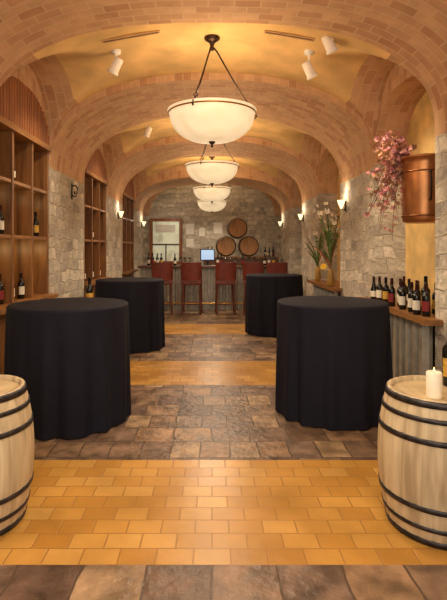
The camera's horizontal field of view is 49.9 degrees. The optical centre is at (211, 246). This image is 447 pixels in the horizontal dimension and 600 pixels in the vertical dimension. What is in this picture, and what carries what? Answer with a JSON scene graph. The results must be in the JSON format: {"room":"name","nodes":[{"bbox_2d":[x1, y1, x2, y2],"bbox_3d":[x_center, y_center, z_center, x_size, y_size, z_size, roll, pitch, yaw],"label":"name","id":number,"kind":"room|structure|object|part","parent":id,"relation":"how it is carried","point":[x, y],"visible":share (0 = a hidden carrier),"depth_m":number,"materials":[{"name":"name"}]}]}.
{"room":"bar","nodes":[
{"label":"bar","id":0,"kind":"room"},
{"bbox_2d":[49,167,142,297],"bbox_3d":[-2.370,-0.195,7.475,0.500,3.550,17.950,0,0,0],"label":"wall","id":1,"kind":"structure","parent":0,"point":[66,214],"depth_m":7.35,"materials":[{"name":"stone"}]},
{"bbox_2d":[71,183,77,198],"bbox_3d":[-2.070,-0.840,7.250,0.101,0.240,0.040,0,0,0],"label":"iron hook","id":2,"kind":"object","parent":1,"relation":"attached to","point":[72,185],"visible":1,"depth_m":7.24,"materials":[{"name":"black metal"}]},
{"bbox_2d":[118,211,123,218],"bbox_3d":[-2.053,-0.715,10.800,0.144,0.170,0.128,0,0,0],"label":"wall sconce","id":3,"kind":"object","parent":1,"relation":"attached to","point":[120,213],"visible":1,"depth_m":10.77,"materials":[{"name":"white glass"}]},
{"bbox_2d":[143,185,280,264],"bbox_3d":[0.000,-0.420,16.450,5.400,4.000,0.001,0,0,0],"label":"wall","id":4,"kind":"structure","parent":0,"point":[251,205],"depth_m":16.45,"materials":[{"name":"stone"}]},
{"bbox_2d":[150,219,181,263],"bbox_3d":[-1.570,-0.195,16.395,1.100,1.550,0.090,0,0,0],"label":"window","id":5,"kind":"structure","parent":4,"relation":"in","point":[165,234],"depth_m":16.40,"materials":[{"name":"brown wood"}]},
{"bbox_2d":[186,224,193,233],"bbox_3d":[-0.754,-0.617,16.446,0.280,0.360,0.008,0,0,0],"label":"paper","id":6,"kind":"object","parent":4,"relation":"attached to","point":[189,227],"visible":1,"depth_m":16.44,"materials":[{"name":"beige paper"}]},
{"bbox_2d":[186,239,193,246],"bbox_3d":[-0.754,-0.137,16.446,0.260,0.300,0.008,0,0,0],"label":"paper","id":7,"kind":"object","parent":4,"relation":"attached to","point":[189,242],"visible":1,"depth_m":16.44,"materials":[{"name":"beige paper"}]},
{"bbox_2d":[199,228,204,235],"bbox_3d":[-0.343,-0.514,16.446,0.200,0.280,0.008,0,0,0],"label":"paper","id":8,"kind":"object","parent":4,"relation":"attached to","point":[201,230],"visible":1,"depth_m":16.44,"materials":[{"name":"beige paper"}]},
{"bbox_2d":[214,222,221,233],"bbox_3d":[0.206,-0.651,16.446,0.300,0.380,0.008,0,0,0],"label":"paper","id":9,"kind":"object","parent":4,"relation":"attached to","point":[217,225],"visible":1,"depth_m":16.44,"materials":[{"name":"beige paper"}]},
{"bbox_2d":[0,310,446,599],"bbox_3d":[0.000,1.580,7.525,5.400,0.001,18.050,0,0,0],"label":"floor","id":10,"kind":"structure","parent":0,"point":[205,490],"depth_m":2.99,"materials":[{"name":"tile"}]},
{"bbox_2d":[0,374,33,535],"bbox_3d":[-1.380,1.195,2.780,0.659,0.770,0.659,0,0,27],"label":"wine barrel","id":11,"kind":"object","parent":10,"relation":"on","point":[16,414],"visible":1,"depth_m":2.67,"materials":[{"name":"brown wood"}]},
{"bbox_2d":[0,76,57,374],"bbox_3d":[-2.257,-0.122,5.405,0.515,3.405,1.670,0,0,0],"label":"wine cabinet","id":12,"kind":"object","parent":10,"relation":"on","point":[24,138],"visible":0.67,"depth_m":5.65,"materials":[{"name":"brown wood"}]},
{"bbox_2d":[0,205,3,233],"bbox_3d":[-2.220,-0.286,5.030,0.077,0.311,0.076,0,0,29],"label":"wine bottle","id":13,"kind":"object","parent":12,"relation":"on","point":[1,214],"visible":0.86,"depth_m":5.01,"materials":[{"name":"black glass"}]},
{"bbox_2d":[0,274,3,304],"bbox_3d":[-2.219,0.439,5.020,0.077,0.321,0.076,0,0,22],"label":"wine bottle","id":14,"kind":"object","parent":12,"relation":"on","point":[1,284],"visible":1,"depth_m":5.00,"materials":[{"name":"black glass"}]},
{"bbox_2d":[18,272,24,298],"bbox_3d":[-2.220,0.444,5.580,0.077,0.311,0.076,0,0,27],"label":"wine bottle","id":15,"kind":"object","parent":12,"relation":"on","point":[21,285],"visible":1,"depth_m":5.55,"materials":[{"name":"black glass"}]},
{"bbox_2d":[0,176,46,193],"bbox_3d":[-2.315,-0.700,5.405,0.370,0.040,1.670,0,0,0],"label":"shelf","id":16,"kind":"object","parent":12,"relation":"attached to","point":[4,180],"depth_m":5.49,"materials":[{"name":"brown wood"}]},
{"bbox_2d":[0,234,46,239],"bbox_3d":[-2.315,-0.110,5.405,0.370,0.040,1.670,0,0,0],"label":"shelf","id":17,"kind":"object","parent":12,"relation":"attached to","point":[2,236],"depth_m":5.56,"materials":[{"name":"brown wood"}]},
{"bbox_2d":[0,115,51,151],"bbox_3d":[-2.290,-1.265,5.405,0.420,0.070,1.670,0,0,0],"label":"shelf","id":18,"kind":"object","parent":12,"relation":"attached to","point":[22,136],"depth_m":5.44,"materials":[{"name":"brown wood"}]},
{"bbox_2d":[0,293,57,314],"bbox_3d":[-2.250,0.625,5.405,0.500,0.050,1.670,0,0,0],"label":"shelf","id":19,"kind":"object","parent":12,"relation":"attached to","point":[35,296],"depth_m":5.65,"materials":[{"name":"brown wood"}]},
{"bbox_2d":[33,212,38,235],"bbox_3d":[-2.219,-0.286,6.040,0.077,0.311,0.076,0,0,21],"label":"wine bottle","id":20,"kind":"object","parent":12,"relation":"on","point":[35,221],"visible":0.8,"depth_m":6.01,"materials":[{"name":"black glass"}]},
{"bbox_2d":[4,297,130,439],"bbox_3d":[-1.325,1.050,4.463,1.132,1.060,1.151,0,0,0],"label":"cocktail table","id":21,"kind":"object","parent":10,"relation":"on","point":[72,354],"visible":0.95,"depth_m":3.98,"materials":[{"name":"black fabric"}]},
{"bbox_2d":[84,148,111,296],"bbox_3d":[-2.257,-0.122,8.800,0.515,3.405,1.680,0,0,0],"label":"wine cabinet","id":22,"kind":"object","parent":10,"relation":"on","point":[95,177],"visible":0.45,"depth_m":8.98,"materials":[{"name":"brown wood"}]},
{"bbox_2d":[85,204,104,212],"bbox_3d":[-2.315,-0.700,8.800,0.370,0.040,1.680,0,0,0],"label":"shelf","id":23,"kind":"object","parent":22,"relation":"attached to","point":[88,207],"depth_m":8.85,"materials":[{"name":"brown wood"}]},
{"bbox_2d":[85,239,104,241],"bbox_3d":[-2.315,-0.110,8.800,0.370,0.040,1.680,0,0,0],"label":"shelf","id":24,"kind":"object","parent":22,"relation":"attached to","point":[86,240],"depth_m":8.78,"materials":[{"name":"brown wood"}]},
{"bbox_2d":[85,169,107,185],"bbox_3d":[-2.290,-1.265,8.800,0.420,0.070,1.680,0,0,0],"label":"shelf","id":25,"kind":"object","parent":22,"relation":"attached to","point":[89,174],"depth_m":8.72,"materials":[{"name":"brown wood"}]},
{"bbox_2d":[84,277,111,285],"bbox_3d":[-2.250,0.625,8.800,0.500,0.050,1.680,0,0,0],"label":"shelf","id":26,"kind":"object","parent":22,"relation":"attached to","point":[95,278],"depth_m":8.49,"materials":[{"name":"brown wood"}]},
{"bbox_2d":[95,277,164,353],"bbox_3d":[-1.307,1.045,7.604,1.130,1.070,1.119,0,0,0],"label":"cocktail table","id":27,"kind":"object","parent":10,"relation":"on","point":[144,296],"visible":0.72,"depth_m":7.16,"materials":[{"name":"black fabric"}]},
{"bbox_2d":[122,179,137,276],"bbox_3d":[-2.257,-0.122,12.200,0.515,3.405,1.680,0,0,0],"label":"wine cabinet","id":28,"kind":"object","parent":10,"relation":"on","point":[128,200],"visible":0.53,"depth_m":12.45,"materials":[{"name":"brown wood"}]},
{"bbox_2d":[123,192,134,201],"bbox_3d":[-2.290,-1.265,12.200,0.420,0.070,1.680,0,0,0],"label":"shelf","id":29,"kind":"object","parent":28,"relation":"attached to","point":[126,196],"depth_m":12.14,"materials":[{"name":"brown wood"}]},
{"bbox_2d":[122,269,137,273],"bbox_3d":[-2.250,0.625,12.200,0.500,0.050,1.680,0,0,0],"label":"shelf","id":30,"kind":"object","parent":28,"relation":"attached to","point":[125,271],"depth_m":11.90,"materials":[{"name":"brown wood"}]},
{"bbox_2d":[152,262,172,314],"bbox_3d":[-1.167,0.971,11.324,0.490,1.221,0.488,0,0,-6],"label":"bar stool","id":31,"kind":"object","parent":10,"relation":"on","point":[164,271],"visible":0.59,"depth_m":11.12,"materials":[{"name":"brown leather"}]},
{"bbox_3d":[-1.149,0.570,11.146,0.490,0.420,0.130,0,0,-6],"label":"backrest","id":32,"kind":"part","parent":31,"relation":"part of","materials":[{"name":"brown leather"}]},
{"bbox_3d":[-1.171,0.835,11.360,0.460,0.090,0.400,0,0,-6],"label":"seat","id":33,"kind":"part","parent":31,"relation":"part of","materials":[{"name":"brown leather"}]},
{"bbox_3d":[-0.951,1.225,11.193,0.070,0.713,0.080,0,0,-6],"label":"leg","id":34,"kind":"part","parent":31,"relation":"part of","materials":[{"name":"brown wood"}]},
{"bbox_2d":[181,262,202,314],"bbox_3d":[-0.472,0.971,11.324,0.490,1.221,0.488,0,0,3],"label":"bar stool","id":35,"kind":"object","parent":10,"relation":"on","point":[191,273],"visible":1,"depth_m":11.14,"materials":[{"name":"brown leather"}]},
{"bbox_3d":[-0.682,1.225,11.183,0.043,0.713,0.088,0,0,35],"label":"leg","id":36,"kind":"part","parent":35,"relation":"part of","materials":[{"name":"brown wood"}]},
{"bbox_3d":[-0.661,1.225,11.541,0.043,0.713,0.088,0,0,-29],"label":"leg","id":37,"kind":"part","parent":35,"relation":"part of","materials":[{"name":"brown wood"}]},
{"bbox_3d":[-0.482,0.570,11.145,0.490,0.420,0.130,0,0,3],"label":"backrest","id":38,"kind":"part","parent":35,"relation":"part of","materials":[{"name":"brown leather"}]},
{"bbox_3d":[-0.469,0.835,11.360,0.460,0.090,0.400,0,0,3],"label":"seat","id":39,"kind":"part","parent":35,"relation":"part of","materials":[{"name":"brown leather"}]},
{"bbox_3d":[-0.279,1.225,11.159,0.043,0.713,0.088,0,0,-29],"label":"leg","id":40,"kind":"part","parent":35,"relation":"part of","materials":[{"name":"brown wood"}]},
{"bbox_3d":[-0.258,1.225,11.517,0.043,0.713,0.088,0,0,35],"label":"leg","id":41,"kind":"part","parent":35,"relation":"part of","materials":[{"name":"brown wood"}]},
{"bbox_2d":[138,265,266,309],"bbox_3d":[-0.025,1.025,12.285,3.650,1.110,0.730,0,0,0],"label":"bar counter","id":42,"kind":"object","parent":10,"relation":"on","point":[208,271],"depth_m":12.03,"materials":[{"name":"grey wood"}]},
{"bbox_2d":[138,265,266,267],"bbox_3d":[-0.025,0.500,12.285,3.650,0.060,0.730,0,0,0],"label":"countertop","id":43,"kind":"structure","parent":42,"relation":"on","point":[141,266],"depth_m":11.92,"materials":[{"name":"brown wood"}]},
{"bbox_3d":[0.000,1.400,12.005,3.400,0.040,0.150,0,0,0],"label":"foot rail","id":44,"kind":"part","parent":42,"relation":"part of","materials":[{"name":"gold metal"}]},
{"bbox_2d":[200,249,214,264],"bbox_3d":[-0.120,0.260,12.350,0.380,0.420,0.140,0,0,-9],"label":"monitor","id":45,"kind":"object","parent":42,"relation":"on","point":[207,255],"visible":0.95,"depth_m":12.32,"materials":[{"name":"black plastic"}]},
{"bbox_2d":[215,262,235,314],"bbox_3d":[0.311,0.971,11.324,0.490,1.221,0.488,0,0,-3],"label":"bar stool","id":46,"kind":"object","parent":10,"relation":"on","point":[225,273],"visible":1,"depth_m":11.13,"materials":[{"name":"brown leather"}]},
{"bbox_3d":[0.117,1.225,11.161,0.043,0.713,0.088,0,0,29],"label":"leg","id":47,"kind":"part","parent":46,"relation":"part of","materials":[{"name":"brown wood"}]},
{"bbox_3d":[0.309,0.835,11.360,0.460,0.090,0.400,0,0,-3],"label":"seat","id":48,"kind":"part","parent":46,"relation":"part of","materials":[{"name":"brown leather"}]},
{"bbox_3d":[0.320,0.570,11.145,0.490,0.420,0.130,0,0,-3],"label":"backrest","id":49,"kind":"part","parent":46,"relation":"part of","materials":[{"name":"brown leather"}]},
{"bbox_3d":[0.503,1.225,11.539,0.043,0.713,0.088,0,0,29],"label":"leg","id":50,"kind":"part","parent":46,"relation":"part of","materials":[{"name":"brown wood"}]},
{"bbox_3d":[0.521,1.225,11.181,0.043,0.713,0.088,0,0,-35],"label":"leg","id":51,"kind":"part","parent":46,"relation":"part of","materials":[{"name":"brown wood"}]},
{"bbox_2d":[204,256,279,264],"bbox_3d":[0.875,0.940,14.935,2.310,1.280,1.130,0,0,0],"label":"bar cabinet","id":52,"kind":"object","parent":10,"relation":"on","point":[259,259],"visible":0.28,"depth_m":14.40,"materials":[{"name":"brown wood"}]},
{"bbox_2d":[216,236,235,256],"bbox_3d":[0.420,-0.020,14.550,0.619,0.619,0.600,0,0,0],"label":"wine barrel","id":53,"kind":"object","parent":52,"relation":"on","point":[226,245],"visible":0.95,"depth_m":14.28,"materials":[{"name":"brown wood"}]},
{"bbox_2d":[227,218,247,238],"bbox_3d":[0.760,-0.560,14.550,0.619,0.619,0.600,0,0,0],"label":"wine barrel","id":54,"kind":"object","parent":53,"relation":"on","point":[237,228],"visible":1,"depth_m":14.28,"materials":[{"name":"brown wood"}]},
{"bbox_2d":[238,236,258,256],"bbox_3d":[1.100,-0.020,14.550,0.619,0.619,0.600,0,0,0],"label":"wine barrel","id":55,"kind":"object","parent":52,"relation":"on","point":[248,245],"visible":0.98,"depth_m":14.28,"materials":[{"name":"brown wood"}]},
{"bbox_2d":[243,262,263,314],"bbox_3d":[0.977,0.971,11.324,0.490,1.221,0.488,0,0,6],"label":"bar stool","id":56,"kind":"object","parent":10,"relation":"on","point":[248,267],"visible":0.44,"depth_m":11.11,"materials":[{"name":"brown leather"}]},
{"bbox_3d":[0.760,1.225,11.193,0.070,0.713,0.080,0,0,6],"label":"leg","id":57,"kind":"part","parent":56,"relation":"part of","materials":[{"name":"brown wood"}]},
{"bbox_3d":[0.960,0.570,11.146,0.490,0.420,0.130,0,0,6],"label":"backrest","id":58,"kind":"part","parent":56,"relation":"part of","materials":[{"name":"brown leather"}]},
{"bbox_2d":[245,273,302,336],"bbox_3d":[1.162,1.045,8.895,1.101,1.070,1.089,0,0,0],"label":"cocktail table","id":59,"kind":"object","parent":10,"relation":"on","point":[263,290],"visible":0.7,"depth_m":8.46,"materials":[{"name":"black fabric"}]},
{"bbox_2d":[267,262,287,272],"bbox_3d":[1.502,0.971,11.324,0.490,1.221,0.488,0,0,-5],"label":"bar stool","id":60,"kind":"object","parent":10,"relation":"on","point":[281,267],"visible":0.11,"depth_m":11.10,"materials":[{"name":"brown leather"}]},
{"bbox_2d":[307,280,341,295],"bbox_3d":[2.230,1.125,8.815,0.560,0.910,2.070,0,0,0],"label":"wall shelf","id":61,"kind":"object","parent":10,"relation":"on","point":[321,288],"visible":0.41,"depth_m":8.76,"materials":[{"name":"brown wood"}]},
{"bbox_2d":[305,224,327,281],"bbox_3d":[2.029,0.105,9.345,0.448,1.129,0.392,0,0,12],"label":"arrangement","id":62,"kind":"object","parent":61,"relation":"on","point":[317,275],"visible":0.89,"depth_m":9.31,"materials":[{"name":"plant"}]},
{"bbox_2d":[312,202,339,285],"bbox_3d":[2.002,-0.079,8.203,0.526,1.499,0.457,0,0,-33],"label":"arrangement","id":63,"kind":"object","parent":61,"relation":"on","point":[331,243],"visible":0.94,"depth_m":8.17,"materials":[{"name":"plant"}]},
{"bbox_3d":[2.067,1.100,8.800,0.065,0.760,1.680,0,0,0],"label":"corrugated panel","id":64,"kind":"part","parent":61,"relation":"part of","materials":[{"name":"metal"}]},
{"bbox_2d":[275,296,392,429],"bbox_3d":[1.160,1.050,4.645,1.115,1.060,1.094,0,0,0],"label":"cocktail table","id":65,"kind":"object","parent":10,"relation":"on","point":[334,353],"visible":0.94,"depth_m":4.19,"materials":[{"name":"black fabric"}]},
{"bbox_2d":[361,297,442,377],"bbox_3d":[2.230,1.125,5.420,0.560,0.910,2.060,0,0,0],"label":"wall shelf","id":66,"kind":"object","parent":10,"relation":"on","point":[411,335],"visible":0.41,"depth_m":4.91,"materials":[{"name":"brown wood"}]},
{"bbox_2d":[370,276,375,298],"bbox_3d":[2.039,0.519,6.050,0.081,0.301,0.080,0,0,-38],"label":"wine bottle","id":67,"kind":"object","parent":66,"relation":"on","point":[373,287],"visible":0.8,"depth_m":6.03,"materials":[{"name":"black glass"}]},
{"bbox_2d":[376,276,382,300],"bbox_3d":[2.059,0.514,5.900,0.077,0.311,0.076,0,0,-31],"label":"wine bottle","id":68,"kind":"object","parent":66,"relation":"on","point":[379,288],"visible":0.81,"depth_m":5.87,"materials":[{"name":"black glass"}]},
{"bbox_2d":[382,277,388,302],"bbox_3d":[2.079,0.514,5.740,0.077,0.311,0.076,0,0,-36],"label":"wine bottle","id":69,"kind":"object","parent":66,"relation":"on","point":[385,287],"visible":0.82,"depth_m":5.71,"materials":[{"name":"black glass"}]},
{"bbox_2d":[388,278,394,306],"bbox_3d":[2.029,0.509,5.420,0.077,0.321,0.076,0,0,-22],"label":"wine bottle","id":70,"kind":"object","parent":66,"relation":"on","point":[391,290],"visible":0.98,"depth_m":5.39,"materials":[{"name":"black glass"}]},
{"bbox_2d":[397,278,401,304],"bbox_3d":[2.159,0.514,5.500,0.077,0.311,0.076,0,0,-22],"label":"wine bottle","id":71,"kind":"object","parent":66,"relation":"on","point":[399,278],"visible":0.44,"depth_m":5.49,"materials":[{"name":"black glass"}]},
{"bbox_2d":[398,279,402,306],"bbox_3d":[2.099,0.514,5.320,0.077,0.311,0.076,0,0,-26],"label":"wine bottle","id":72,"kind":"object","parent":66,"relation":"on","point":[400,279],"visible":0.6,"depth_m":5.31,"materials":[{"name":"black glass"}]},
{"bbox_2d":[399,280,406,309],"bbox_3d":[2.050,0.514,5.160,0.077,0.311,0.076,0,0,-32],"label":"wine bottle","id":73,"kind":"object","parent":66,"relation":"on","point":[402,293],"visible":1,"depth_m":5.13,"materials":[{"name":"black glass"}]},
{"bbox_2d":[406,279,410,304],"bbox_3d":[2.300,0.519,5.600,0.081,0.301,0.080,0,0,-27],"label":"wine bottle","id":74,"kind":"object","parent":66,"relation":"on","point":[409,280],"visible":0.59,"depth_m":5.58,"materials":[{"name":"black glass"}]},
{"bbox_2d":[408,282,414,311],"bbox_3d":[2.059,0.514,4.950,0.077,0.311,0.076,0,0,-37],"label":"wine bottle","id":75,"kind":"object","parent":66,"relation":"on","point":[411,292],"visible":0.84,"depth_m":4.93,"materials":[{"name":"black glass"}]},
{"bbox_3d":[2.067,1.100,5.405,0.065,0.760,1.670,0,0,0],"label":"corrugated panel","id":76,"kind":"part","parent":66,"relation":"part of","materials":[{"name":"metal"}]},
{"bbox_2d":[412,283,420,314],"bbox_3d":[2.030,0.514,4.760,0.077,0.311,0.076,0,0,-43],"label":"wine bottle","id":77,"kind":"object","parent":66,"relation":"on","point":[416,302],"visible":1,"depth_m":4.73,"materials":[{"name":"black glass"}]},
{"bbox_2d":[422,283,429,316],"bbox_3d":[2.070,0.509,4.640,0.077,0.321,0.076,0,0,-37],"label":"wine bottle","id":78,"kind":"object","parent":66,"relation":"on","point":[425,297],"visible":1,"depth_m":4.61,"materials":[{"name":"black glass"}]},
{"bbox_2d":[421,276,430,311],"bbox_3d":[2.200,0.484,4.940,0.091,0.371,0.090,0,0,-35],"label":"wine bottle","id":79,"kind":"object","parent":66,"relation":"on","point":[425,277],"visible":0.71,"depth_m":4.92,"materials":[{"name":"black glass"}]},
{"bbox_2d":[432,283,434,313],"bbox_3d":[2.249,0.514,4.820,0.077,0.311,0.076,0,0,-33],"label":"wine bottle","id":80,"kind":"object","parent":66,"relation":"on","point":[433,294],"visible":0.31,"depth_m":4.80,"materials":[{"name":"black glass"}]},
{"bbox_2d":[377,375,446,550],"bbox_3d":[1.300,1.195,2.760,0.659,0.770,0.659,0,0,-30],"label":"wine barrel","id":81,"kind":"object","parent":10,"relation":"on","point":[412,427],"visible":0.98,"depth_m":2.56,"materials":[{"name":"brown wood"}]},
{"bbox_2d":[426,368,441,398],"bbox_3d":[1.240,0.754,2.680,0.084,0.168,0.084,0,0,0],"label":"pillar candle","id":82,"kind":"object","parent":81,"relation":"on","point":[433,377],"visible":1,"depth_m":2.65,"materials":[{"name":"wax"}]},
{"bbox_2d":[442,341,446,386],"bbox_3d":[1.440,0.651,2.899,0.090,0.371,0.091,0,0,11],"label":"wine bottle","id":83,"kind":"object","parent":81,"relation":"on","point":[444,348],"visible":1,"depth_m":2.89,"materials":[{"name":"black glass"}]},
{"bbox_3d":[-1.460,1.155,6.200,0.659,0.850,0.659,0,0,-23],"label":"wine barrel","id":84,"kind":"object","parent":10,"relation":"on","visible":0},
{"bbox_2d":[86,277,92,296],"bbox_3d":[-1.570,0.572,6.149,0.090,0.371,0.091,0,0,-16],"label":"wine bottle","id":85,"kind":"object","parent":84,"relation":"on","point":[89,289],"visible":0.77,"depth_m":6.12,"materials":[{"name":"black glass"}]},
{"bbox_2d":[0,0,446,214],"bbox_3d":[0.000,-1.660,7.950,5.040,1.240,17.000,0,0,0],"label":"ceiling","id":86,"kind":"structure","parent":0,"point":[303,132],"depth_m":5.87,"materials":[{"name":"brick"}]},
{"bbox_2d":[107,49,122,75],"bbox_3d":[-1.067,-2.041,5.307,0.182,0.304,0.125,0,0,17],"label":"spotlight","id":87,"kind":"object","parent":86,"relation":"attached to","point":[117,62],"visible":0.94,"depth_m":5.26,"materials":[{"name":"white metal"}]},
{"bbox_3d":[-1.060,-2.163,5.300,0.110,0.060,0.110,0,0,0],"label":"mounting plate","id":88,"kind":"part","parent":87,"relation":"part of","materials":[{"name":"white metal"}]},
{"bbox_2d":[101,30,159,43],"bbox_3d":[-0.847,-2.199,5.000,0.615,0.140,0.060,0,0,0],"label":"ceiling vent","id":89,"kind":"object","parent":86,"relation":"in","point":[146,33],"visible":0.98,"depth_m":4.98,"materials":[{"name":"metal"}]},
{"bbox_2d":[143,126,151,137],"bbox_3d":[-1.155,-2.061,8.607,0.170,0.218,0.137,0,0,0],"label":"spotlight","id":90,"kind":"object","parent":86,"relation":"attached to","point":[148,130],"visible":0.91,"depth_m":8.56,"materials":[{"name":"white metal"}]},
{"bbox_2d":[167,34,256,146],"bbox_3d":[0.007,-1.676,5.200,0.978,1.188,0.964,0,0,0],"label":"chandelier","id":91,"kind":"object","parent":86,"relation":"hanging from","point":[210,120],"visible":1,"depth_m":4.90,"materials":[{"name":"beige glass"}]},
{"bbox_3d":[-0.101,-1.783,4.963,0.204,0.766,0.451,0,0,0],"label":"hanging rod","id":92,"kind":"part","parent":91,"relation":"part of","materials":[{"name":"brown metal"}]},
{"bbox_3d":[0.000,-1.306,5.200,0.964,0.332,0.964,0,0,0],"label":"lamp shade","id":93,"kind":"part","parent":91,"relation":"part of","materials":[{"name":"beige glass"}]},
{"bbox_3d":[0.256,-1.783,5.231,0.489,0.765,0.020,0,0,-7],"label":"hanging rod","id":94,"kind":"part","parent":91,"relation":"part of","materials":[{"name":"brown metal"}]},
{"bbox_2d":[197,185,226,211],"bbox_3d":[0.007,-1.676,15.400,0.978,1.188,0.964,0,0,0],"label":"chandelier","id":95,"kind":"object","parent":86,"relation":"hanging from","point":[204,205],"visible":0.76,"depth_m":15.09,"materials":[{"name":"beige glass"}]},
{"bbox_3d":[0.000,-1.306,15.400,0.964,0.332,0.964,0,0,0],"label":"lamp shade","id":96,"kind":"part","parent":95,"relation":"part of","materials":[{"name":"beige glass"}]},
{"bbox_2d":[185,143,239,186],"bbox_3d":[0.007,-1.676,8.600,0.978,1.188,0.964,0,0,0],"label":"chandelier","id":97,"kind":"object","parent":86,"relation":"hanging from","point":[211,172],"visible":0.93,"depth_m":8.28,"materials":[{"name":"beige glass"}]},
{"bbox_3d":[0.000,-1.306,8.600,0.964,0.332,0.964,0,0,0],"label":"lamp shade","id":98,"kind":"part","parent":97,"relation":"part of","materials":[{"name":"beige glass"}]},
{"bbox_2d":[193,156,231,203],"bbox_3d":[0.007,-1.676,12.000,0.978,1.188,0.964,0,0,0],"label":"chandelier","id":99,"kind":"object","parent":86,"relation":"hanging from","point":[205,193],"visible":0.92,"depth_m":11.68,"materials":[{"name":"beige glass"}]},
{"bbox_3d":[0.000,-1.306,12.000,0.964,0.332,0.964,0,0,0],"label":"lamp shade","id":100,"kind":"part","parent":99,"relation":"part of","materials":[{"name":"beige glass"}]},
{"bbox_2d":[264,30,314,41],"bbox_3d":[0.807,-2.210,5.000,0.534,0.118,0.060,0,0,0],"label":"ceiling vent","id":101,"kind":"object","parent":86,"relation":"in","point":[284,34],"visible":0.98,"depth_m":4.98,"materials":[{"name":"metal"}]},
{"bbox_2d":[302,49,317,79],"bbox_3d":[1.080,-2.018,5.307,0.176,0.344,0.130,0,0,0],"label":"spotlight","id":102,"kind":"object","parent":86,"relation":"attached to","point":[307,66],"visible":0.91,"depth_m":5.26,"materials":[{"name":"white metal"}]},
{"bbox_3d":[1.071,-2.160,5.300,0.110,0.060,0.110,0,0,0],"label":"mounting plate","id":103,"kind":"part","parent":102,"relation":"part of","materials":[{"name":"white metal"}]},
{"bbox_2d":[321,35,337,54],"bbox_3d":[1.205,-2.067,4.899,0.178,0.207,0.124,0,0,-29],"label":"spotlight","id":104,"kind":"object","parent":86,"relation":"attached to","point":[328,42],"visible":0.96,"depth_m":4.86,"materials":[{"name":"white metal"}]},
{"bbox_2d":[281,91,446,371],"bbox_3d":[2.370,-0.195,7.475,0.500,3.550,17.950,0,0,0],"label":"wall","id":105,"kind":"structure","parent":0,"point":[414,252],"depth_m":6.25,"materials":[{"name":"stone"}]},
{"bbox_2d":[298,214,303,221],"bbox_3d":[2.053,-0.675,11.100,0.144,0.170,0.128,0,0,0],"label":"wall sconce","id":106,"kind":"object","parent":105,"relation":"attached to","point":[299,215],"visible":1,"depth_m":11.08,"materials":[{"name":"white glass"}]},
{"bbox_2d":[337,200,345,210],"bbox_3d":[2.053,-0.655,7.600,0.144,0.170,0.128,0,0,0],"label":"wall sconce","id":107,"kind":"object","parent":105,"relation":"attached to","point":[341,203],"visible":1,"depth_m":7.58,"materials":[{"name":"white glass"}]},
{"bbox_2d":[398,153,434,223],"bbox_3d":[2.197,-0.539,4.986,0.502,0.778,0.484,0,0,-42],"label":"planter","id":108,"kind":"object","parent":105,"relation":"attached to","point":[418,172],"visible":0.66,"depth_m":4.81,"materials":[{"name":"brown metal"}]},
{"bbox_2d":[364,130,416,237],"bbox_3d":[1.870,-0.658,5.106,0.420,1.178,0.610,0,0,-18],"label":"flower arrangement","id":109,"kind":"object","parent":108,"relation":"in","point":[392,169],"visible":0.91,"depth_m":5.02,"materials":[{"name":"pink plant"}]},
{"bbox_3d":[2.154,-0.610,4.730,0.021,0.300,0.081,0,0,9],"label":"handle","id":110,"kind":"part","parent":108,"relation":"part of","materials":[{"name":"black metal"}]}
]}

